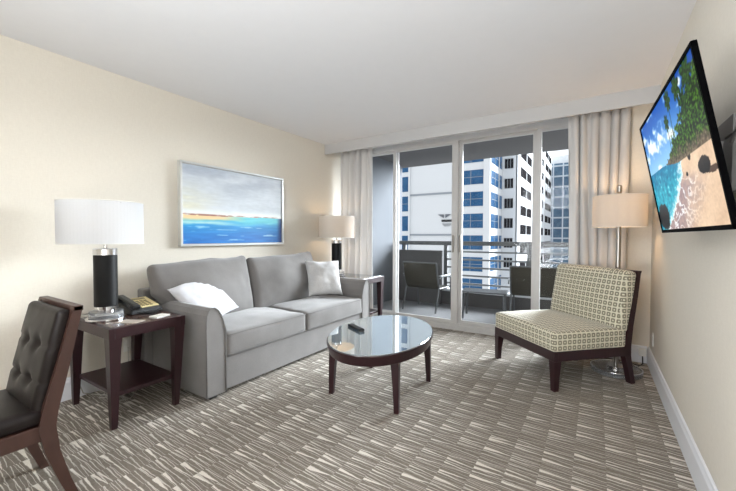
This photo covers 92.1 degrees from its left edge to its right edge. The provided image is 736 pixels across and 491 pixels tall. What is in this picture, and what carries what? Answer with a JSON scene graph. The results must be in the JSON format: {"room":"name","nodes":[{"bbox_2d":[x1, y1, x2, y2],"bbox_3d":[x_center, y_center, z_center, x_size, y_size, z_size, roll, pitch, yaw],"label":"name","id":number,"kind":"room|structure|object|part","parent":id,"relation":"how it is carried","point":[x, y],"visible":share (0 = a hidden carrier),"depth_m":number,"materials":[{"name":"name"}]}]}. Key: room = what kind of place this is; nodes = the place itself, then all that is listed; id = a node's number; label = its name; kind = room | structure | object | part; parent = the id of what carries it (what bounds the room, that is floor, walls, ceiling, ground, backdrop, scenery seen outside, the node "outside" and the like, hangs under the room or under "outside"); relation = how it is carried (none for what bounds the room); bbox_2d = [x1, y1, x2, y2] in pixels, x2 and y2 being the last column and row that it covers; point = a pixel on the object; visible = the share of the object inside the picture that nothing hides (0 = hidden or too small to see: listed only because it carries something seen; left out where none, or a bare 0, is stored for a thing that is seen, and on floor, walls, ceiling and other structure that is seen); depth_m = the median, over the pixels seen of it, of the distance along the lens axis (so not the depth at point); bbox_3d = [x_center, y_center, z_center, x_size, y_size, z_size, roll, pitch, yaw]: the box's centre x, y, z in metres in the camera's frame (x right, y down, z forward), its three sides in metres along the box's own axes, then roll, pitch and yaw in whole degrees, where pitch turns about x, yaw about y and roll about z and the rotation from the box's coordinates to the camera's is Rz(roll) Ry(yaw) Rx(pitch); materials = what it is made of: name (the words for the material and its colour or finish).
{"room":"hotel room","nodes":[
{"label":"hotel room","id":0,"kind":"room"},
{"bbox_2d":[0,35,342,389],"bbox_3d":[-2.314,-0.125,2.798,0.120,2.614,7.400,1,2,33],"label":"wall","id":1,"kind":"structure","parent":0,"point":[70,128],"depth_m":2.91,"materials":[{"name":"paint"}]},
{"bbox_2d":[61,370,99,401],"bbox_3d":[-2.303,1.099,2.724,0.018,0.170,7.240,1,2,33],"label":"baseboard","id":2,"kind":"structure","parent":1,"relation":"attached to","point":[86,387],"depth_m":2.73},
{"bbox_2d":[123,337,130,351],"bbox_3d":[-2.078,0.856,3.074,0.009,0.120,0.074,1,2,33],"label":"wall outlet","id":3,"kind":"object","parent":1,"relation":"attached to","point":[126,341],"visible":0.81,"depth_m":3.06,"materials":[{"name":"white plastic"}]},
{"bbox_2d":[126,339,130,348],"bbox_3d":[-2.076,0.856,3.072,0.004,0.082,0.034,1,2,33],"label":"socket","id":4,"kind":"object","parent":3,"relation":"attached to","point":[128,341],"depth_m":3.07,"materials":[{"name":"white plastic"}]},
{"bbox_2d":[177,160,283,246],"bbox_3d":[-1.454,-0.419,3.962,0.052,0.830,1.330,1,2,33],"label":"painting","id":5,"kind":"object","parent":1,"relation":"attached to","point":[218,206],"visible":1,"depth_m":3.83,"materials":[{"name":"paint"}]},
{"bbox_2d":[325,85,660,154],"bbox_3d":[0.986,-1.387,4.207,3.861,0.146,0.020,1,2,33],"label":"curtain valance","id":6,"kind":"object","parent":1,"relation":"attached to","point":[648,95],"depth_m":3.83,"materials":[{"name":"paint"}]},
{"bbox_2d":[0,327,696,490],"bbox_3d":[-0.704,1.266,1.662,4.061,0.100,7.380,1,2,33],"label":"floor","id":7,"kind":"structure","parent":0,"point":[482,421],"depth_m":2.28,"materials":[{"name":"carpet"}]},
{"bbox_2d":[0,296,82,490],"bbox_3d":[-1.724,0.750,1.575,0.480,0.930,0.611,1,2,33],"label":"dining chair","id":8,"kind":"object","parent":7,"relation":"on","point":[30,401],"visible":1,"depth_m":1.63,"materials":[{"name":"black leather"}]},
{"bbox_3d":[-1.759,0.836,1.523,0.472,0.070,0.450,1,2,33],"label":"seat frame","id":9,"kind":"part","parent":8,"relation":"part of","materials":[{"name":"brown wood"}]},
{"bbox_2d":[0,389,40,437],"bbox_3d":[-1.762,0.768,1.517,0.467,0.107,0.471,1,2,33],"label":"seat cushion","id":10,"kind":"object","parent":8,"relation":"on","point":[20,417],"depth_m":1.55,"materials":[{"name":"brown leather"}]},
{"bbox_3d":[-1.793,0.745,1.880,0.034,0.925,0.169,1,2,33],"label":"leg","id":11,"kind":"part","parent":8,"relation":"part of","materials":[{"name":"brown wood"}]},
{"bbox_2d":[6,301,69,410],"bbox_3d":[-1.618,0.536,1.734,0.432,0.484,0.160,1,2,33],"label":"cushion","id":12,"kind":"object","parent":8,"relation":"on","point":[44,328],"depth_m":1.65,"materials":[{"name":"brown leather"}]},
{"bbox_3d":[-1.418,0.752,1.638,0.034,0.925,0.169,1,2,33],"label":"leg","id":13,"kind":"part","parent":8,"relation":"part of","materials":[{"name":"brown wood"}]},
{"bbox_3d":[-1.594,0.535,1.771,0.480,0.510,0.132,1,2,33],"label":"panel","id":14,"kind":"part","parent":8,"relation":"part of","materials":[{"name":"brown wood"}]},
{"bbox_2d":[80,316,136,400],"bbox_3d":[-2.038,0.843,2.751,0.386,0.674,0.487,1,2,33],"label":"power cord","id":15,"kind":"object","parent":7,"relation":"on","point":[81,316],"visible":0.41,"depth_m":2.77,"materials":[{"name":"black plastic"}]},
{"bbox_2d":[70,310,184,429],"bbox_3d":[-1.805,0.856,2.663,0.684,0.663,0.500,1,2,33],"label":"end table","id":16,"kind":"object","parent":7,"relation":"on","point":[116,379],"visible":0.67,"depth_m":2.58,"materials":[{"name":"brown wood"}]},
{"bbox_3d":[-2.174,0.890,2.651,0.076,0.592,0.076,1,2,33],"label":"leg","id":17,"kind":"part","parent":16,"relation":"part of","materials":[{"name":"brown wood"}]},
{"bbox_2d":[54,198,143,322],"bbox_3d":[-1.884,0.101,2.517,0.507,0.850,0.507,1,2,33],"label":"table lamp","id":18,"kind":"object","parent":16,"relation":"on","point":[78,221],"visible":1,"depth_m":2.38,"materials":[{"name":"chrome"},{"name":"black leather"},{"name":"white fabric"}]},
{"bbox_3d":[-1.884,-0.159,2.510,0.500,0.290,0.500,1,2,33],"label":"lamp shade","id":19,"kind":"part","parent":18,"relation":"part of","materials":[{"name":"white fabric"}]},
{"bbox_3d":[-1.883,-0.303,2.506,0.507,0.006,0.507,1,2,33],"label":"shade trim","id":20,"kind":"part","parent":18,"relation":"part of","materials":[{"name":"white fabric"}]},
{"bbox_3d":[-1.884,-0.014,2.514,0.507,0.006,0.507,1,2,33],"label":"shade trim","id":21,"kind":"part","parent":18,"relation":"part of","materials":[{"name":"white fabric"}]},
{"bbox_3d":[-1.876,0.518,2.542,0.244,0.016,0.244,1,2,33],"label":"plate","id":22,"kind":"part","parent":18,"relation":"part of","materials":[{"name":"clear glass"}]},
{"bbox_3d":[-1.664,0.900,2.323,0.076,0.592,0.076,1,2,33],"label":"leg","id":23,"kind":"part","parent":16,"relation":"part of","materials":[{"name":"brown wood"}]},
{"bbox_2d":[79,359,171,395],"bbox_3d":[-1.805,0.979,2.666,0.594,0.027,0.410,1,2,33],"label":"shelf","id":24,"kind":"object","parent":16,"relation":"attached to","point":[135,374],"depth_m":2.62,"materials":[{"name":"brown wood"}]},
{"bbox_3d":[-1.804,0.530,2.655,0.624,0.011,0.440,1,2,33],"label":"glass","id":25,"kind":"part","parent":16,"relation":"part of","materials":[{"name":"brown"}]},
{"bbox_2d":[116,319,144,322],"bbox_3d":[-1.650,0.528,2.469,0.150,0.002,0.100,0,1,4],"label":"paper card","id":26,"kind":"object","parent":16,"relation":"on","point":[126,320],"visible":1,"depth_m":2.46,"materials":[{"name":"white paper"}]},
{"bbox_3d":[-1.948,0.882,3.001,0.076,0.592,0.077,1,2,33],"label":"leg","id":27,"kind":"part","parent":16,"relation":"part of","materials":[{"name":"brown wood"}]},
{"bbox_2d":[118,295,161,314],"bbox_3d":[-1.772,0.453,2.783,0.314,0.132,0.241,1,2,27],"label":"telephone","id":28,"kind":"object","parent":16,"relation":"on","point":[140,305],"visible":0.98,"depth_m":2.73,"materials":[{"name":"black plastic"}]},
{"bbox_3d":[-1.662,0.507,2.722,0.060,0.029,0.192,1,2,27],"label":"coiled cord","id":29,"kind":"part","parent":28,"relation":"part of","materials":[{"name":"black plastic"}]},
{"bbox_2d":[149,313,169,317],"bbox_3d":[-1.554,0.522,2.645,0.080,0.006,0.110,1,2,18],"label":"pad","id":30,"kind":"object","parent":16,"relation":"on","point":[160,314],"visible":1,"depth_m":2.63,"materials":[{"name":"white paper"}]},
{"bbox_3d":[-1.438,0.892,2.673,0.076,0.592,0.077,1,2,33],"label":"leg","id":31,"kind":"part","parent":16,"relation":"part of","materials":[{"name":"brown wood"}]},
{"bbox_2d":[138,252,369,399],"bbox_3d":[-0.984,0.629,3.844,0.944,1.060,2.391,1,2,33],"label":"sofa","id":32,"kind":"object","parent":7,"relation":"on","point":[275,323],"visible":0.87,"depth_m":3.26,"materials":[{"name":"grey fabric"}]},
{"bbox_3d":[-1.552,0.810,2.981,0.910,0.680,0.164,1,2,33],"label":"arm","id":33,"kind":"part","parent":32,"relation":"part of","materials":[{"name":"grey fabric"}]},
{"bbox_2d":[147,255,254,313],"bbox_3d":[-1.539,0.413,3.372,0.328,0.606,1.004,1,2,33],"label":"cushion","id":34,"kind":"object","parent":32,"relation":"on","point":[234,275],"depth_m":3.32,"materials":[{"name":"grey fabric"}]},
{"bbox_2d":[167,281,237,315],"bbox_3d":[-1.444,0.474,3.159,0.329,0.413,0.541,0,1,12],"label":"throw pillow","id":35,"kind":"object","parent":32,"relation":"on","point":[206,294],"visible":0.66,"depth_m":3.11,"materials":[{"name":"white fabric"}]},
{"bbox_2d":[223,307,305,355],"bbox_3d":[-1.167,0.774,3.384,0.746,0.251,0.928,1,2,33],"label":"seat cushion","id":36,"kind":"object","parent":32,"relation":"on","point":[248,331],"depth_m":3.20,"materials":[{"name":"grey fabric"}]},
{"bbox_2d":[246,252,315,307],"bbox_3d":[-0.989,0.391,4.230,0.337,0.603,1.036,1,2,33],"label":"cushion","id":37,"kind":"object","parent":32,"relation":"on","point":[276,280],"depth_m":4.00,"materials":[{"name":"grey fabric"}]},
{"bbox_2d":[270,294,361,329],"bbox_3d":[-0.644,0.753,4.195,0.749,0.259,1.012,1,2,33],"label":"seat cushion","id":38,"kind":"object","parent":32,"relation":"on","point":[325,311],"depth_m":3.99,"materials":[{"name":"grey fabric"}]},
{"bbox_2d":[305,261,342,295],"bbox_3d":[-0.546,0.401,4.411,0.438,0.427,0.262,0,2,-23],"label":"throw pillow","id":39,"kind":"object","parent":32,"relation":"on","point":[323,277],"visible":1,"depth_m":4.34,"materials":[{"name":"white fabric"}]},
{"bbox_3d":[-0.412,0.768,4.749,0.910,0.680,0.164,1,2,33],"label":"arm","id":40,"kind":"part","parent":32,"relation":"part of","materials":[{"name":"grey fabric"}]},
{"bbox_2d":[342,273,383,315],"bbox_3d":[-0.195,0.780,5.011,0.684,0.703,0.500,1,2,33],"label":"end table","id":41,"kind":"object","parent":7,"relation":"on","point":[372,278],"visible":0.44,"depth_m":4.98,"materials":[{"name":"brown wood"}]},
{"bbox_2d":[318,215,354,276],"bbox_3d":[-0.441,0.002,4.985,0.507,0.850,0.507,1,2,33],"label":"table lamp","id":42,"kind":"object","parent":41,"relation":"on","point":[336,226],"visible":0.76,"depth_m":4.79,"materials":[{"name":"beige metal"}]},
{"bbox_3d":[-0.440,-0.258,4.978,0.500,0.290,0.500,1,2,33],"label":"lamp shade","id":43,"kind":"part","parent":42,"relation":"part of","materials":[{"name":"white fabric"}]},
{"bbox_3d":[-0.441,-0.113,4.982,0.507,0.006,0.507,1,2,33],"label":"shade trim","id":44,"kind":"part","parent":42,"relation":"part of","materials":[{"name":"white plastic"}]},
{"bbox_3d":[-0.194,0.434,5.003,0.624,0.011,0.440,1,2,33],"label":"glass","id":45,"kind":"part","parent":41,"relation":"part of","materials":[{"name":"brown"}]},
{"bbox_2d":[370,309,377,314],"bbox_3d":[-0.196,0.923,5.015,0.594,0.027,0.410,1,2,33],"label":"shelf","id":46,"kind":"object","parent":41,"relation":"attached to","point":[372,311],"depth_m":4.96,"materials":[{"name":"brown wood"}]},
{"bbox_3d":[0.171,0.816,5.022,0.076,0.632,0.078,1,2,33],"label":"leg","id":47,"kind":"part","parent":41,"relation":"part of","materials":[{"name":"brown wood"}]},
{"bbox_2d":[327,315,432,414],"bbox_3d":[0.119,0.950,2.969,0.820,0.470,1.272,1,2,19],"label":"coffee table","id":48,"kind":"object","parent":7,"relation":"on","point":[392,340],"visible":0.98,"depth_m":2.71,"materials":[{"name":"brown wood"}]},
{"bbox_3d":[-0.273,0.986,2.858,0.064,0.400,0.064,1,2,19],"label":"leg","id":49,"kind":"part","parent":48,"relation":"part of","materials":[{"name":"brown wood"}]},
{"bbox_2d":[348,323,364,331],"bbox_3d":[-0.103,0.700,3.028,0.052,0.024,0.220,-1,2,-29],"label":"remote control","id":50,"kind":"object","parent":48,"relation":"on","point":[353,326],"visible":1,"depth_m":2.99,"materials":[{"name":"black plastic"}]},
{"bbox_3d":[0.120,0.722,2.963,0.808,0.014,1.253,1,2,19],"label":"glass","id":51,"kind":"part","parent":48,"relation":"part of","materials":[{"name":"grey"}]},
{"bbox_3d":[0.196,0.996,2.544,0.064,0.400,0.064,1,2,19],"label":"leg","id":52,"kind":"part","parent":48,"relation":"part of","materials":[{"name":"brown wood"}]},
{"bbox_3d":[0.511,0.983,3.081,0.064,0.400,0.064,1,2,19],"label":"leg","id":53,"kind":"part","parent":48,"relation":"part of","materials":[{"name":"brown wood"}]},
{"bbox_2d":[495,263,641,391],"bbox_3d":[1.827,0.689,3.368,0.864,0.981,0.854,0,2,-13],"label":"accent chair","id":54,"kind":"object","parent":7,"relation":"on","point":[591,314],"visible":1,"depth_m":3.10,"materials":[{"name":"beige fabric"}]},
{"bbox_3d":[1.361,1.048,3.674,0.066,0.245,0.066,0,2,-13],"label":"leg","id":55,"kind":"part","parent":54,"relation":"part of","materials":[{"name":"brown wood"}]},
{"bbox_3d":[1.533,1.068,2.910,0.066,0.245,0.066,0,2,-13],"label":"leg","id":56,"kind":"part","parent":54,"relation":"part of","materials":[{"name":"brown wood"}]},
{"bbox_2d":[496,309,624,351],"bbox_3d":[1.762,0.779,3.356,0.731,0.223,0.854,0,2,-13],"label":"seat cushion","id":57,"kind":"object","parent":54,"relation":"on","point":[546,330],"depth_m":3.06,"materials":[{"name":"fabric"}]},
{"bbox_3d":[1.783,0.894,3.364,0.755,0.080,0.850,0,2,-13],"label":"seat frame","id":58,"kind":"part","parent":54,"relation":"part of","materials":[{"name":"brown wood"}]},
{"bbox_2d":[550,264,635,331],"bbox_3d":[2.135,0.472,3.432,0.215,0.550,0.834,0,2,-13],"label":"cushion","id":59,"kind":"object","parent":54,"relation":"on","point":[606,296],"depth_m":3.24,"materials":[{"name":"fabric"}]},
{"bbox_3d":[2.188,0.542,3.446,0.123,0.672,0.854,0,2,-13],"label":"panel","id":60,"kind":"part","parent":54,"relation":"part of","materials":[{"name":"beige fabric"}]},
{"bbox_3d":[2.259,0.706,3.056,0.149,0.965,0.050,0,2,-13],"label":"leg","id":61,"kind":"part","parent":54,"relation":"part of","materials":[{"name":"brown wood"}]},
{"bbox_2d":[590,185,648,379],"bbox_3d":[2.326,0.311,3.303,0.427,1.742,0.427,1,2,33],"label":"floor lamp","id":62,"kind":"object","parent":7,"relation":"on","point":[620,210],"visible":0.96,"depth_m":3.17,"materials":[{"name":"beige fabric"}]},
{"bbox_3d":[2.328,-0.315,3.287,0.420,0.285,0.420,1,2,33],"label":"lamp shade","id":63,"kind":"part","parent":62,"relation":"part of","materials":[{"name":"white fabric"}]},
{"bbox_3d":[2.328,-0.173,3.291,0.427,0.006,0.427,1,2,33],"label":"shade trim","id":64,"kind":"part","parent":62,"relation":"part of","materials":[{"name":"beige fabric"}]},
{"bbox_3d":[2.329,-0.458,3.284,0.427,0.006,0.427,1,2,33],"label":"shade trim","id":65,"kind":"part","parent":62,"relation":"part of","materials":[{"name":"beige fabric"}]},
{"bbox_2d":[0,0,696,151],"bbox_3d":[-0.661,-1.459,1.647,4.061,0.120,7.510,1,2,33],"label":"ceiling","id":66,"kind":"structure","parent":0,"point":[324,72],"depth_m":2.58,"materials":[{"name":"paint"}]},
{"bbox_3d":[1.125,-1.450,4.429,3.811,0.030,0.100,1,2,33],"label":"track","id":67,"kind":"object","parent":66,"relation":"attached to","visible":0},
{"bbox_2d":[341,148,372,316],"bbox_3d":[-0.178,-0.167,5.339,0.592,2.520,0.108,1,2,33],"label":"curtain","id":68,"kind":"object","parent":67,"relation":"hanging from","point":[357,165],"visible":0.65,"depth_m":5.30,"materials":[{"name":"white fabric"}]},
{"bbox_2d":[568,107,630,358],"bbox_3d":[2.376,-0.118,3.692,0.546,2.520,0.102,1,2,37],"label":"curtain","id":69,"kind":"object","parent":67,"relation":"hanging from","point":[598,142],"visible":0.59,"depth_m":3.67,"materials":[{"name":"white fabric"}]},
{"bbox_2d":[372,157,401,304],"bbox_3d":[0.135,-0.271,6.702,0.200,2.720,1.820,1,2,33],"label":"wall","id":70,"kind":"structure","parent":0,"point":[382,221],"depth_m":6.79,"materials":[{"name":"paint"}]},
{"bbox_2d":[373,299,506,323],"bbox_3d":[2.580,1.196,5.149,6.000,0.120,1.820,1,2,33],"label":"floor","id":71,"kind":"structure","parent":0,"point":[476,314],"depth_m":6.04,"materials":[{"name":"paint"}]},
{"bbox_2d":[399,249,442,303],"bbox_3d":[0.956,0.586,6.895,1.000,1.000,0.080,1,2,33],"label":"panel","id":72,"kind":"object","parent":71,"relation":"on","point":[426,295],"visible":0.52,"depth_m":6.81,"materials":[{"name":"paint"}]},
{"bbox_2d":[402,261,450,313],"bbox_3d":[1.032,0.689,6.205,0.730,0.838,0.627,1,2,37],"label":"patio chair","id":73,"kind":"object","parent":71,"relation":"on","point":[416,274],"visible":0.97,"depth_m":6.01,"materials":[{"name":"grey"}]},
{"bbox_3d":[0.642,0.694,6.203,0.028,0.827,0.157,1,2,37],"label":"leg","id":74,"kind":"part","parent":73,"relation":"part of","materials":[{"name":"grey metal"}]},
{"bbox_3d":[1.028,0.498,6.195,0.644,0.456,0.574,1,2,37],"label":"seat frame","id":75,"kind":"part","parent":73,"relation":"part of","materials":[{"name":"grey metal"}]},
{"bbox_3d":[1.139,0.705,5.832,0.028,0.827,0.157,1,2,37],"label":"leg","id":76,"kind":"part","parent":73,"relation":"part of","materials":[{"name":"grey metal"}]},
{"bbox_3d":[1.321,0.803,6.045,0.048,0.616,0.541,1,2,37],"label":"leg","id":77,"kind":"part","parent":73,"relation":"part of","materials":[{"name":"grey metal"}]},
{"bbox_2d":[462,288,507,317],"bbox_3d":[1.812,0.912,5.518,0.660,0.426,0.411,1,2,25],"label":"patio table","id":78,"kind":"object","parent":71,"relation":"on","point":[468,290],"visible":0.87,"depth_m":5.47,"materials":[{"name":"grey metal"}]},
{"bbox_3d":[1.473,0.929,5.476,0.050,0.392,0.022,0,2,-20],"label":"leg","id":79,"kind":"part","parent":78,"relation":"part of","materials":[{"name":"grey metal"}]},
{"bbox_3d":[1.624,0.921,5.803,0.022,0.392,0.050,0,2,-20],"label":"leg","id":80,"kind":"part","parent":78,"relation":"part of","materials":[{"name":"grey metal"}]},
{"bbox_3d":[2.000,0.937,5.233,0.022,0.392,0.050,0,2,-20],"label":"leg","id":81,"kind":"part","parent":78,"relation":"part of","materials":[{"name":"grey metal"}]},
{"bbox_2d":[442,291,551,310],"bbox_3d":[3.057,1.000,5.717,5.820,0.245,0.160,1,2,33],"label":"curb","id":82,"kind":"object","parent":71,"relation":"on","point":[474,300],"depth_m":6.17,"materials":[{"name":"paint"}]},
{"bbox_2d":[442,288,551,299],"bbox_3d":[3.057,0.858,5.713,5.820,0.040,0.200,1,2,33],"label":"balcony ledge","id":83,"kind":"object","parent":82,"relation":"on","point":[445,289],"depth_m":5.99,"materials":[{"name":"paint"}]},
{"bbox_2d":[399,241,568,288],"bbox_3d":[3.051,0.394,5.671,5.800,0.890,0.120,1,2,33],"label":"balcony railing","id":84,"kind":"object","parent":83,"relation":"on","point":[528,245],"visible":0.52,"depth_m":6.23,"materials":[{"name":"grey metal"}]},
{"bbox_3d":[1.470,0.396,6.690,0.070,0.825,0.060,1,2,33],"label":"rail post","id":85,"kind":"part","parent":84,"relation":"part of","materials":[{"name":"grey metal"}]},
{"bbox_3d":[3.052,-0.014,5.660,5.800,0.075,0.120,1,2,33],"label":"rail","id":86,"kind":"part","parent":84,"relation":"part of","materials":[{"name":"grey metal"}]},
{"bbox_3d":[2.689,0.419,5.904,0.070,0.825,0.060,1,2,33],"label":"rail post","id":87,"kind":"part","parent":84,"relation":"part of","materials":[{"name":"grey metal"}]},
{"bbox_2d":[507,266,556,310],"bbox_3d":[2.522,0.715,5.365,0.730,0.838,0.627,1,2,30],"label":"patio chair","id":88,"kind":"object","parent":71,"relation":"on","point":[519,280],"visible":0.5,"depth_m":5.18,"materials":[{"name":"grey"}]},
{"bbox_3d":[2.136,0.721,5.315,0.028,0.827,0.157,1,2,30],"label":"leg","id":89,"kind":"part","parent":88,"relation":"part of","materials":[{"name":"grey metal"}]},
{"bbox_3d":[2.256,0.818,5.569,0.048,0.615,0.542,1,2,30],"label":"leg","id":90,"kind":"part","parent":88,"relation":"part of","materials":[{"name":"grey metal"}]},
{"bbox_3d":[2.519,0.524,5.354,0.644,0.456,0.574,1,2,30],"label":"seat frame","id":91,"kind":"part","parent":88,"relation":"part of","materials":[{"name":"grey metal"}]},
{"bbox_2d":[376,129,567,167],"bbox_3d":[2.642,-1.700,5.159,6.000,0.230,2.000,1,2,33],"label":"ceiling","id":92,"kind":"structure","parent":0,"point":[555,140],"depth_m":6.00,"materials":[{"name":"paint"}]},
{"bbox_2d":[601,103,653,348],"bbox_3d":[2.696,-0.136,3.775,0.479,2.614,0.330,1,2,33],"label":"wall","id":93,"kind":"structure","parent":0,"point":[639,239],"depth_m":3.55,"materials":[{"name":"paint"}]},
{"bbox_2d":[372,118,567,335],"bbox_3d":[1.112,-0.169,4.881,3.382,2.614,0.185,1,2,33],"label":"sliding door frame","id":94,"kind":"structure","parent":93,"relation":"in","point":[456,322],"depth_m":4.75,"materials":[{"name":"paint"}]},
{"bbox_3d":[0.089,-0.194,5.537,0.872,2.455,0.040,1,2,33],"label":"sliding sash","id":95,"kind":"part","parent":94,"relation":"part of","materials":[{"name":"paint"}]},
{"bbox_3d":[0.801,-0.179,5.025,0.970,2.455,0.040,1,2,33],"label":"sliding sash","id":96,"kind":"part","parent":94,"relation":"part of","materials":[{"name":"paint"}]},
{"bbox_3d":[1.145,-0.024,4.768,0.024,0.230,0.025,1,2,33],"label":"pull handle","id":97,"kind":"part","parent":94,"relation":"part of","materials":[{"name":"metal"}]},
{"bbox_3d":[1.232,-0.023,4.747,0.024,0.230,0.025,1,2,33],"label":"pull handle","id":98,"kind":"part","parent":94,"relation":"part of","materials":[{"name":"metal"}]},
{"bbox_3d":[1.624,-0.164,4.548,1.000,2.455,0.040,1,2,33],"label":"sliding sash","id":99,"kind":"part","parent":94,"relation":"part of","materials":[{"name":"glass"}]},
{"bbox_3d":[2.239,-0.151,4.099,0.540,2.455,0.040,1,2,33],"label":"sliding sash","id":100,"kind":"part","parent":94,"relation":"part of","materials":[{"name":"paint"}]},
{"bbox_2d":[610,344,646,363],"bbox_3d":[2.590,1.089,3.665,0.461,0.170,0.018,1,2,33],"label":"baseboard","id":101,"kind":"structure","parent":93,"relation":"attached to","point":[635,357],"depth_m":3.58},
{"bbox_2d":[632,348,645,365],"bbox_3d":[2.583,1.101,3.430,0.374,0.152,0.114,-1,2,-30],"label":"plug adapter","id":102,"kind":"object","parent":101,"relation":"attached to","point":[642,352],"visible":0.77,"depth_m":3.49,"materials":[{"name":"white plastic"}]},
{"bbox_2d":[649,0,735,490],"bbox_3d":[1.032,-0.061,0.642,0.120,2.614,7.400,1,2,33],"label":"wall","id":103,"kind":"structure","parent":0,"point":[693,292],"depth_m":1.77,"materials":[{"name":"paint"}]},
{"bbox_2d":[647,347,717,490],"bbox_3d":[0.881,1.163,0.572,0.018,0.170,7.070,1,2,33],"label":"baseboard","id":104,"kind":"structure","parent":103,"relation":"attached to","point":[702,478],"depth_m":2.08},
{"bbox_2d":[639,39,735,232],"bbox_3d":[1.434,-0.371,1.579,0.240,0.619,1.100,1,2,31],"label":"television","id":105,"kind":"object","parent":103,"relation":"attached to","point":[691,160],"visible":1,"depth_m":1.38,"materials":[{"name":"black"}]},
{"bbox_3d":[1.482,-0.365,1.535,0.098,0.300,0.360,1,2,33],"label":"wall plate","id":106,"kind":"part","parent":105,"relation":"part of","materials":[{"name":"grey metal"}]},
{"label":"outside","id":107,"kind":"structure","parent":0,"visible":0},
{"bbox_3d":[54.708,38.541,132.252,230.000,1.000,240.000,1,2,33],"label":"ground","id":108,"kind":"structure","parent":107,"visible":0},
{"bbox_2d":[402,157,502,289],"bbox_3d":[11.570,0.478,70.886,30.700,78.000,24.350,1,2,33],"label":"office tower","id":109,"kind":"structure","parent":108,"relation":"on","point":[426,190],"depth_m":56.16,"materials":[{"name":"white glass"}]},
{"bbox_2d":[501,151,551,292],"bbox_3d":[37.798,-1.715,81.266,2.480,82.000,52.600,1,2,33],"label":"tower","id":110,"kind":"structure","parent":108,"relation":"on","point":[517,170],"depth_m":61.64,"materials":[{"name":"white concrete"}]},
{"bbox_2d":[550,155,568,266],"bbox_3d":[70.182,5.989,108.204,27.100,65.400,20.350,1,2,33],"label":"glass tower","id":111,"kind":"structure","parent":108,"relation":"on","point":[560,164],"depth_m":104.78,"materials":[{"name":"blue glass"}]},
{"bbox_3d":[70.785,-25.496,107.274,26.000,2.400,18.000,1,2,33],"label":"crown","id":112,"kind":"part","parent":111,"relation":"part of","materials":[{"name":"white"}]}
]}

